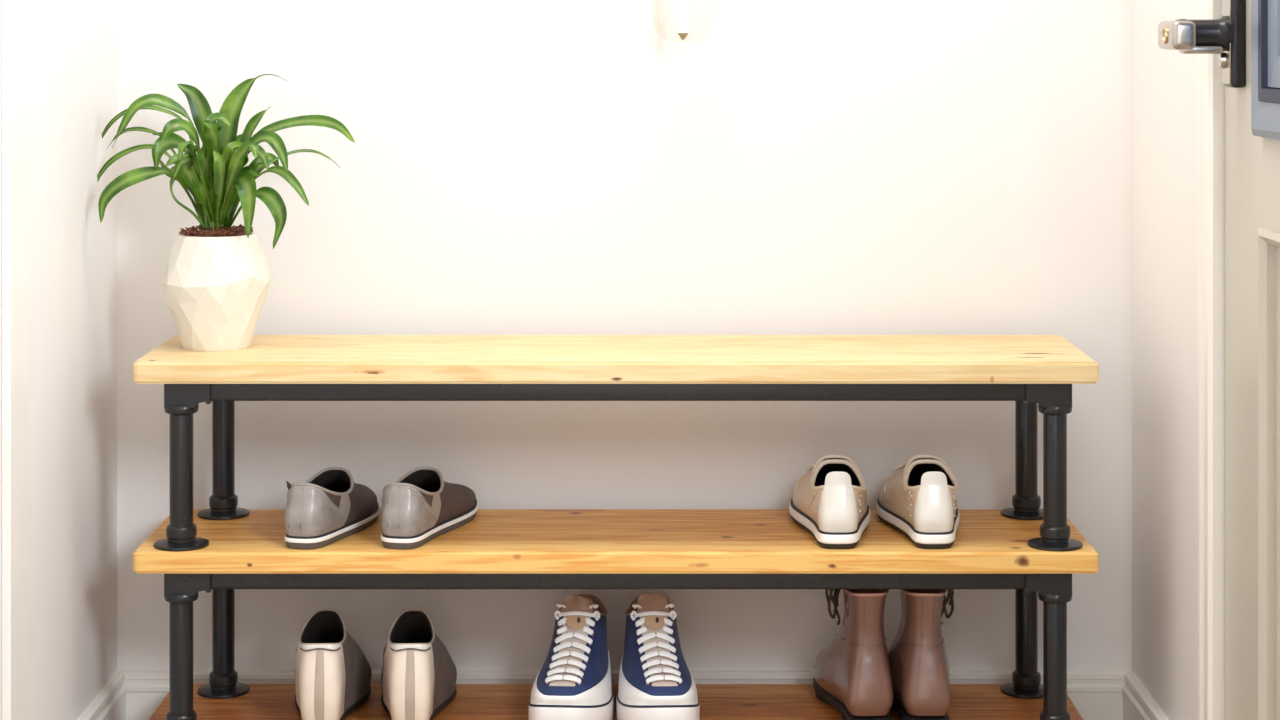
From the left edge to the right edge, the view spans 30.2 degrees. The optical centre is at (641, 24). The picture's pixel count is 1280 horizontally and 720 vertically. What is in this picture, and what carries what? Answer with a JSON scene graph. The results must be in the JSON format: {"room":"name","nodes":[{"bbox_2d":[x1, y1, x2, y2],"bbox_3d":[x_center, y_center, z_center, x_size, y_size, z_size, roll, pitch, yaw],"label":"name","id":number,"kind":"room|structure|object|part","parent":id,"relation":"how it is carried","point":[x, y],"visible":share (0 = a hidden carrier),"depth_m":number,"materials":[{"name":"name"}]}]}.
{"room":"entryway","nodes":[
{"label":"entryway","id":0,"kind":"room"},
{"bbox_2d":[0,0,116,719],"bbox_3d":[-0.807,-0.165,1.110,0.100,2.450,4.620,0,0,0],"label":"wall","id":1,"kind":"structure","parent":0,"point":[72,44],"depth_m":3.13,"materials":[{"name":"white paint"}]},
{"bbox_2d":[2,0,27,719],"bbox_3d":[-0.751,0.010,2.841,0.011,2.100,0.082,0,0,0],"label":"trim","id":2,"kind":"structure","parent":1,"relation":"attached to","point":[14,12],"depth_m":2.82,"materials":[{"name":"white paint"}]},
{"bbox_2d":[77,670,126,719],"bbox_3d":[-0.748,0.996,3.160,0.018,0.129,0.520,0,0,0],"label":"baseboard","id":3,"kind":"structure","parent":1,"relation":"attached to","point":[110,702],"depth_m":3.32,"materials":[{"name":"white paint"}]},
{"bbox_2d":[117,0,1131,669],"bbox_3d":[-0.025,-0.165,3.470,1.664,2.450,0.100,0,0,0],"label":"wall","id":4,"kind":"structure","parent":0,"point":[512,167],"depth_m":3.42,"materials":[{"name":"white paint"}]},
{"bbox_2d":[118,670,1130,719],"bbox_3d":[-0.025,0.996,3.411,1.464,0.129,0.018,0,0,0],"label":"baseboard","id":5,"kind":"structure","parent":4,"relation":"attached to","point":[1095,694],"depth_m":3.41,"materials":[{"name":"white paint"}]},
{"bbox_2d":[677,0,688,39],"bbox_3d":[0.057,-0.128,3.348,0.100,0.304,0.142,0,0,0],"label":"wall sconce","id":6,"kind":"object","parent":4,"relation":"attached to","point":[682,5],"visible":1,"depth_m":3.31,"materials":[{"name":"clear glass"}]},
{"bbox_2d":[818,471,857,531],"bbox_3d":[0.259,0.629,3.126,0.053,0.079,0.026,0,0,1],"label":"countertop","id":7,"kind":"structure","parent":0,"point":[838,512],"depth_m":3.12,"materials":[{"name":"beige leather"}]},
{"bbox_2d":[914,471,953,531],"bbox_3d":[0.386,0.629,3.126,0.053,0.079,0.026,0,0,-1],"label":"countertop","id":8,"kind":"structure","parent":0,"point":[933,512],"depth_m":3.12,"materials":[{"name":"beige leather"}]},
{"bbox_2d":[1132,0,1224,719],"bbox_3d":[0.757,-0.165,1.110,0.100,2.450,4.620,0,0,0],"label":"wall","id":9,"kind":"structure","parent":0,"point":[1164,81],"depth_m":3.21,"materials":[{"name":"white paint"}]},
{"bbox_2d":[1122,670,1168,719],"bbox_3d":[0.698,0.996,3.187,0.018,0.129,0.467,0,0,0],"label":"baseboard","id":10,"kind":"structure","parent":9,"relation":"attached to","point":[1138,704],"depth_m":3.32,"materials":[{"name":"white paint"}]},
{"bbox_2d":[1197,0,1222,719],"bbox_3d":[0.699,0.011,2.458,0.017,2.098,0.991,0,0,0],"label":"trim","id":11,"kind":"structure","parent":9,"relation":"attached to","point":[1209,75],"depth_m":2.89,"materials":[{"name":"white paint"}]},
{"bbox_2d":[1158,0,1279,719],"bbox_3d":[0.680,0.041,2.458,0.138,2.015,0.849,0,0,0],"label":"door","id":12,"kind":"structure","parent":9,"relation":"in","point":[1245,40],"depth_m":2.76,"materials":[{"name":"beige paint"}]},
{"bbox_3d":[0.649,0.015,2.779,0.072,0.039,0.087,0,0,0],"label":"lever","id":13,"kind":"part","parent":12,"relation":"part of","materials":[{"name":"silver metal"}]},
{"bbox_3d":[0.692,-0.037,2.803,0.002,0.214,0.038,0,0,0],"label":"plate","id":14,"kind":"part","parent":12,"relation":"part of","materials":[{"name":"silver metal"}]},
{"bbox_3d":[0.711,0.547,2.440,0.020,0.633,0.528,0,0,0],"label":"panel","id":15,"kind":"part","parent":12,"relation":"part of","materials":[{"name":"beige paint"}]},
{"bbox_3d":[-0.025,1.110,1.160,1.664,0.100,4.720,0,0,0],"label":"floor","id":16,"kind":"structure","parent":0,"visible":0},
{"bbox_2d":[133,335,1098,719],"bbox_3d":[-0.035,0.750,3.239,1.266,0.619,0.277,0,0,0],"label":"shoe rack","id":17,"kind":"object","parent":16,"relation":"on","point":[222,548],"visible":1,"depth_m":3.13,"materials":[{"name":"brown wood"}]},
{"bbox_3d":[-0.610,0.841,3.139,0.031,0.186,0.031,0,0,0],"label":"pipe leg","id":18,"kind":"part","parent":17,"relation":"part of","materials":[{"name":"black metal"}]},
{"bbox_3d":[-0.610,0.593,3.139,0.031,0.186,0.031,0,0,0],"label":"pipe leg","id":19,"kind":"part","parent":17,"relation":"part of","materials":[{"name":"black metal"}]},
{"bbox_3d":[-0.589,0.841,3.335,0.031,0.186,0.031,0,0,0],"label":"pipe leg","id":20,"kind":"part","parent":17,"relation":"part of","materials":[{"name":"black metal"}]},
{"bbox_3d":[-0.589,0.593,3.335,0.031,0.186,0.031,0,0,0],"label":"pipe leg","id":21,"kind":"part","parent":17,"relation":"part of","materials":[{"name":"black metal"}]},
{"bbox_2d":[97,74,354,351],"bbox_3d":[-0.577,0.254,3.237,0.387,0.374,0.177,0,0,0],"label":"potted plant","id":22,"kind":"object","parent":17,"relation":"on","point":[216,280],"visible":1,"depth_m":3.20,"materials":[{"name":"green plant"}]},
{"bbox_3d":[-0.582,0.363,3.247,0.145,0.155,0.150,0,0,0],"label":"pot","id":23,"kind":"part","parent":22,"relation":"part of","materials":[{"name":"beige ceramic"}]},
{"bbox_2d":[285,467,379,549],"bbox_3d":[-0.424,0.646,3.240,0.098,0.087,0.265,0,0,11],"label":"shoe","id":24,"kind":"object","parent":17,"relation":"on","point":[329,507],"visible":1,"depth_m":3.14,"materials":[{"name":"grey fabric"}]},
{"bbox_2d":[295,609,371,719],"bbox_3d":[-0.427,0.867,3.234,0.103,0.141,0.252,0,0,-1],"label":"shoe","id":25,"kind":"object","parent":17,"relation":"on","point":[333,675],"visible":1,"depth_m":3.14,"materials":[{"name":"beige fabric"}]},
{"bbox_3d":[-0.425,0.822,3.125,0.054,0.005,0.016,0,0,-1],"label":"scalloped trim","id":26,"kind":"part","parent":25,"relation":"part of","materials":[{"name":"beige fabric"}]},
{"bbox_2d":[381,609,456,719],"bbox_3d":[-0.308,0.867,3.234,0.103,0.141,0.252,0,0,-1],"label":"shoe","id":27,"kind":"object","parent":17,"relation":"on","point":[419,673],"visible":1,"depth_m":3.14,"materials":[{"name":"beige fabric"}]},
{"bbox_3d":[-0.306,0.822,3.125,0.054,0.005,0.016,0,0,-1],"label":"scalloped trim","id":28,"kind":"part","parent":27,"relation":"part of","materials":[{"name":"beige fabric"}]},
{"bbox_2d":[381,467,477,549],"bbox_3d":[-0.295,0.646,3.240,0.098,0.086,0.265,0,0,12],"label":"shoe","id":29,"kind":"object","parent":17,"relation":"on","point":[420,507],"visible":1,"depth_m":3.15,"materials":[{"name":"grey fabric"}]},
{"bbox_2d":[529,594,612,719],"bbox_3d":[-0.091,0.859,3.241,0.110,0.158,0.266,0,0,4],"label":"sneaker","id":30,"kind":"object","parent":17,"relation":"on","point":[573,682],"visible":1,"depth_m":3.17,"materials":[{"name":"blue fabric"}]},
{"bbox_3d":[-0.032,0.732,3.139,1.081,0.026,0.027,0,0,0],"label":"cross rail","id":31,"kind":"part","parent":17,"relation":"part of","materials":[{"name":"black metal"}]},
{"bbox_3d":[-0.032,0.483,3.139,1.081,0.026,0.027,0,0,0],"label":"cross rail","id":32,"kind":"part","parent":17,"relation":"part of","materials":[{"name":"black metal"}]},
{"bbox_2d":[616,594,699,719],"bbox_3d":[0.019,0.858,3.241,0.110,0.160,0.266,0,0,-3],"label":"sneaker","id":33,"kind":"object","parent":17,"relation":"on","point":[656,682],"visible":1,"depth_m":3.17,"materials":[{"name":"blue fabric"}]},
{"bbox_2d":[789,455,869,548],"bbox_3d":[0.260,0.638,3.245,0.111,0.103,0.265,0,0,1],"label":"sneaker","id":34,"kind":"object","parent":17,"relation":"on","point":[829,501],"visible":1,"depth_m":3.15,"materials":[{"name":"beige leather"}]},
{"bbox_2d":[813,589,892,719],"bbox_3d":[0.293,0.842,3.246,0.095,0.191,0.251,0,0,-5],"label":"boot","id":35,"kind":"object","parent":17,"relation":"on","point":[852,674],"visible":0.88,"depth_m":3.14,"materials":[{"name":"brown leather"}]},
{"bbox_2d":[876,455,959,548],"bbox_3d":[0.384,0.638,3.245,0.111,0.103,0.265,0,0,-1],"label":"sneaker","id":36,"kind":"object","parent":17,"relation":"on","point":[918,500],"visible":1,"depth_m":3.15,"materials":[{"name":"beige leather"}]},
{"bbox_2d":[888,589,953,719],"bbox_3d":[0.380,0.842,3.246,0.095,0.191,0.251,0,0,1],"label":"boot","id":37,"kind":"object","parent":17,"relation":"on","point":[918,659],"visible":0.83,"depth_m":3.14,"materials":[{"name":"brown leather"}]},
{"bbox_3d":[0.541,0.841,3.335,0.031,0.186,0.031,0,0,0],"label":"pipe leg","id":38,"kind":"part","parent":17,"relation":"part of","materials":[{"name":"black metal"}]},
{"bbox_3d":[0.541,0.593,3.335,0.031,0.186,0.031,0,0,0],"label":"pipe leg","id":39,"kind":"part","parent":17,"relation":"part of","materials":[{"name":"black metal"}]},
{"bbox_3d":[0.547,0.841,3.139,0.031,0.186,0.031,0,0,0],"label":"pipe leg","id":40,"kind":"part","parent":17,"relation":"part of","materials":[{"name":"black metal"}]},
{"bbox_3d":[0.547,0.593,3.139,0.031,0.186,0.031,0,0,0],"label":"pipe leg","id":41,"kind":"part","parent":17,"relation":"part of","materials":[{"name":"black metal"}]}
]}

